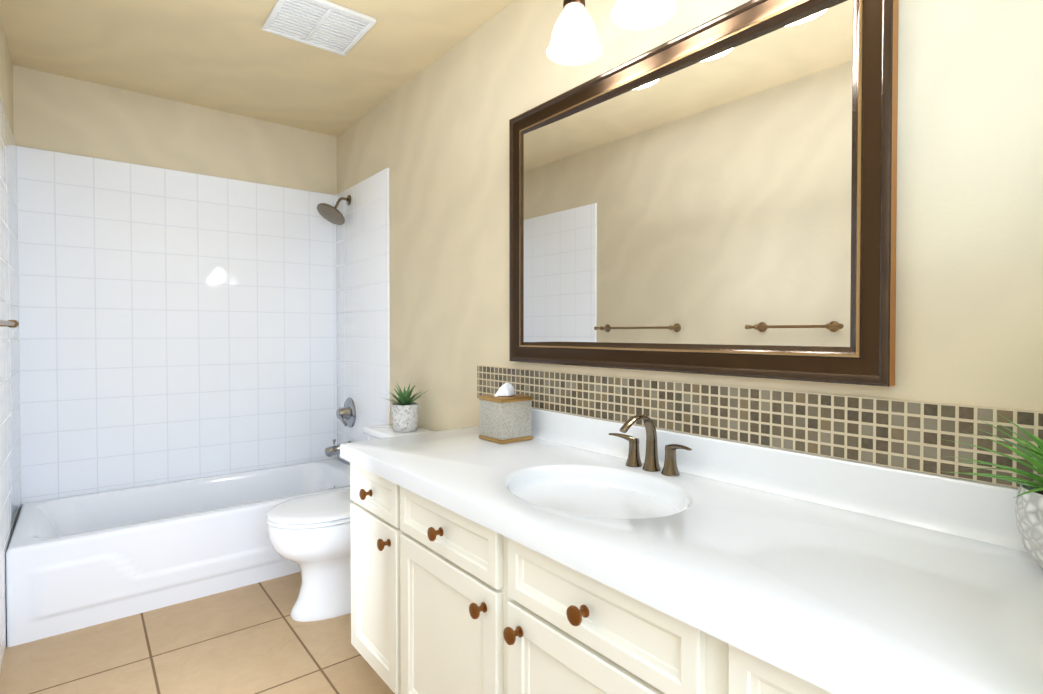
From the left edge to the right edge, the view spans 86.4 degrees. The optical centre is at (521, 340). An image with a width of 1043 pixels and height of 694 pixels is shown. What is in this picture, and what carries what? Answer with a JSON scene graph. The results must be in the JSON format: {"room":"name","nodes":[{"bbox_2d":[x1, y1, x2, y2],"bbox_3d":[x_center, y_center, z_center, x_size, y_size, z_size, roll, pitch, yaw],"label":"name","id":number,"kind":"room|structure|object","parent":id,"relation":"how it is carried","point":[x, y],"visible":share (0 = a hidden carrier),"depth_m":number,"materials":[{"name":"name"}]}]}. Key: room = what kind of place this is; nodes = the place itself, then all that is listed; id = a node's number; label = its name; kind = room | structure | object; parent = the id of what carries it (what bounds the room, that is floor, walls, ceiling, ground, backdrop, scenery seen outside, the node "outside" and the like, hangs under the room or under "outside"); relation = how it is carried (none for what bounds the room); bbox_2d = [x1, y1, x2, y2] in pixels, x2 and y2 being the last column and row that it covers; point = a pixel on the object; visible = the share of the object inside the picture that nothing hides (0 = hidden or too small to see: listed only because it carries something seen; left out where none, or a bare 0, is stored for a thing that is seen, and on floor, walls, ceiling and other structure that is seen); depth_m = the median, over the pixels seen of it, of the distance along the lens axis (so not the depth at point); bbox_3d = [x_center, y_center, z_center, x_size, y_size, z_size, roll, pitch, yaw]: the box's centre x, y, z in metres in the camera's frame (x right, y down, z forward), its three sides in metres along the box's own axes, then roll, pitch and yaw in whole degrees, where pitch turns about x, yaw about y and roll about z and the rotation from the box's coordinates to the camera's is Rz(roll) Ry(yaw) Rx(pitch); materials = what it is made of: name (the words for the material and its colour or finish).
{"room":"bathroom","nodes":[
{"label":"bathroom","id":0,"kind":"room"},
{"bbox_2d":[0,17,12,133],"bbox_3d":[-1.039,-0.056,0.842,0.100,2.440,4.715,-1,1,-38],"label":"wall","id":1,"kind":"structure","parent":0,"point":[6,81],"depth_m":2.39,"materials":[{"name":"paint"}]},
{"bbox_2d":[0,320,18,327],"bbox_3d":[-1.549,-0.052,1.628,0.076,0.052,0.668,-1,1,-38],"label":"towel rail","id":2,"kind":"object","parent":1,"relation":"attached to","point":[10,323],"visible":1,"depth_m":1.82,"materials":[{"name":"brown metal"}]},
{"bbox_2d":[0,98,20,669],"bbox_3d":[-2.098,0.114,2.269,0.012,2.060,0.943,-1,1,-38],"label":"wall tile","id":3,"kind":"structure","parent":1,"relation":"attached to","point":[10,472],"depth_m":2.24,"materials":[{"name":"white tile"}]},
{"bbox_2d":[13,65,336,194],"bbox_3d":[-1.828,-0.089,3.161,1.546,2.440,0.100,-1,1,-38],"label":"wall","id":4,"kind":"structure","parent":0,"point":[59,113],"depth_m":3.00,"materials":[{"name":"paint"}]},
{"bbox_2d":[17,146,336,506],"bbox_3d":[-1.794,-0.066,3.118,1.546,1.725,0.012,-1,1,-38],"label":"wall tile","id":5,"kind":"structure","parent":4,"relation":"attached to","point":[175,325],"depth_m":3.00,"materials":[{"name":"white tile"}]},
{"bbox_2d":[0,572,394,693],"bbox_3d":[-0.394,1.206,1.372,1.746,0.100,4.715,-1,1,-38],"label":"floor","id":6,"kind":"structure","parent":0,"point":[255,638],"depth_m":2.03,"materials":[{"name":"tile"}]},
{"bbox_2d":[6,459,349,646],"bbox_3d":[-1.555,0.953,2.831,1.518,0.365,0.753,-1,1,-38],"label":"bathtub","id":7,"kind":"object","parent":6,"relation":"on","point":[76,562],"visible":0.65,"depth_m":2.44,"materials":[{"name":"white ceramic"}]},
{"bbox_2d":[266,423,433,621],"bbox_3d":[-0.740,0.783,2.448,0.714,0.717,0.486,-1,1,-38],"label":"toilet","id":8,"kind":"object","parent":6,"relation":"on","point":[310,535],"visible":0.46,"depth_m":2.27,"materials":[{"name":"white ceramic"}]},
{"bbox_2d":[384,384,426,431],"bbox_3d":[-0.550,0.305,2.593,0.201,0.233,0.229,-1,1,-38],"label":"potted plant","id":9,"kind":"object","parent":8,"relation":"on","point":[405,410],"visible":1,"depth_m":2.55,"materials":[{"name":"ceramic"}]},
{"bbox_2d":[340,408,1042,693],"bbox_3d":[0.190,0.707,1.362,0.629,0.899,1.839,-1,1,-38],"label":"bathroom vanity","id":10,"kind":"object","parent":6,"relation":"on","point":[562,553],"visible":1,"depth_m":1.07,"materials":[{"name":"beige paint"}]},
{"bbox_2d":[479,383,532,443],"bbox_3d":[-0.056,0.248,1.958,0.138,0.198,0.138,-1,1,-38],"label":"tissue box","id":11,"kind":"object","parent":10,"relation":"on","point":[505,414],"visible":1,"depth_m":1.91,"materials":[{"name":"grey stone"}]},
{"bbox_2d":[609,415,691,475],"bbox_3d":[0.319,0.276,1.491,0.147,0.156,0.275,-1,1,-38],"label":"faucet","id":12,"kind":"object","parent":10,"relation":"on","point":[651,464],"visible":1,"depth_m":1.50,"materials":[{"name":"bronze"}]},
{"bbox_2d":[935,413,1042,568],"bbox_3d":[0.776,0.235,0.839,0.302,0.258,0.284,-1,1,-38],"label":"potted plant","id":13,"kind":"object","parent":10,"relation":"on","point":[1029,509],"visible":1,"depth_m":0.87,"materials":[{"name":"plant"}]},
{"bbox_2d":[0,0,514,136],"bbox_3d":[-0.394,-1.333,1.336,1.746,0.100,4.715,-1,1,-38],"label":"ceiling","id":14,"kind":"structure","parent":0,"point":[230,56],"depth_m":2.50,"materials":[{"name":"paint"}]},
{"bbox_2d":[261,0,375,55],"bbox_3d":[-0.829,-1.288,2.265,0.350,0.016,0.350,-1,1,-38],"label":"ceiling vent","id":15,"kind":"object","parent":14,"relation":"in","point":[332,27],"visible":0.98,"depth_m":2.26,"materials":[{"name":"white plastic"}]},
{"bbox_2d":[337,0,1042,431],"bbox_3d":[0.251,-0.071,1.865,0.100,2.440,4.715,-1,1,-38],"label":"wall","id":16,"kind":"structure","parent":0,"point":[433,138],"depth_m":1.16,"materials":[{"name":"paint"}]},
{"bbox_2d":[336,168,389,464],"bbox_3d":[-0.951,0.099,3.292,0.012,2.060,0.766,-1,1,-38],"label":"wall tile","id":17,"kind":"structure","parent":16,"relation":"attached to","point":[363,294],"depth_m":3.23,"materials":[{"name":"white tile"}]},
{"bbox_2d":[317,195,350,224],"bbox_3d":[-1.127,-0.796,3.339,0.189,0.186,0.179,-1,1,-38],"label":"shower head","id":18,"kind":"object","parent":17,"relation":"attached to","point":[330,213],"visible":1,"depth_m":3.33},
{"bbox_2d":[325,398,355,456],"bbox_3d":[-1.103,0.524,3.359,0.157,0.345,0.210,-1,1,-38],"label":"tub faucet","id":19,"kind":"object","parent":17,"relation":"attached to","point":[347,412],"visible":0.83,"depth_m":3.36,"materials":[{"name":"silver metal"}]},
{"bbox_2d":[546,0,601,64],"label":"sconce","id":20,"kind":"object","parent":16,"relation":"attached to","point":[574,39],"depth_m":1.62,"materials":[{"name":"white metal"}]},
{"bbox_2d":[611,0,675,29],"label":"sconce","id":21,"kind":"object","parent":16,"relation":"attached to","point":[628,14],"depth_m":1.50,"materials":[{"name":"white glass"}]},
{"bbox_2d":[509,0,898,386],"bbox_3d":[0.358,-0.370,1.614,0.035,0.911,1.263,-1,1,-38],"label":"mirror","id":22,"kind":"object","parent":16,"relation":"attached to","point":[717,195],"visible":1,"depth_m":1.42,"materials":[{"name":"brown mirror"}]},
{"bbox_2d":[477,365,1042,487],"bbox_3d":[0.410,0.184,1.581,0.008,0.139,1.905,-1,1,-38],"label":"backsplash","id":23,"kind":"structure","parent":16,"relation":"attached to","point":[903,434],"depth_m":1.27,"materials":[{"name":"tile"}]}
]}

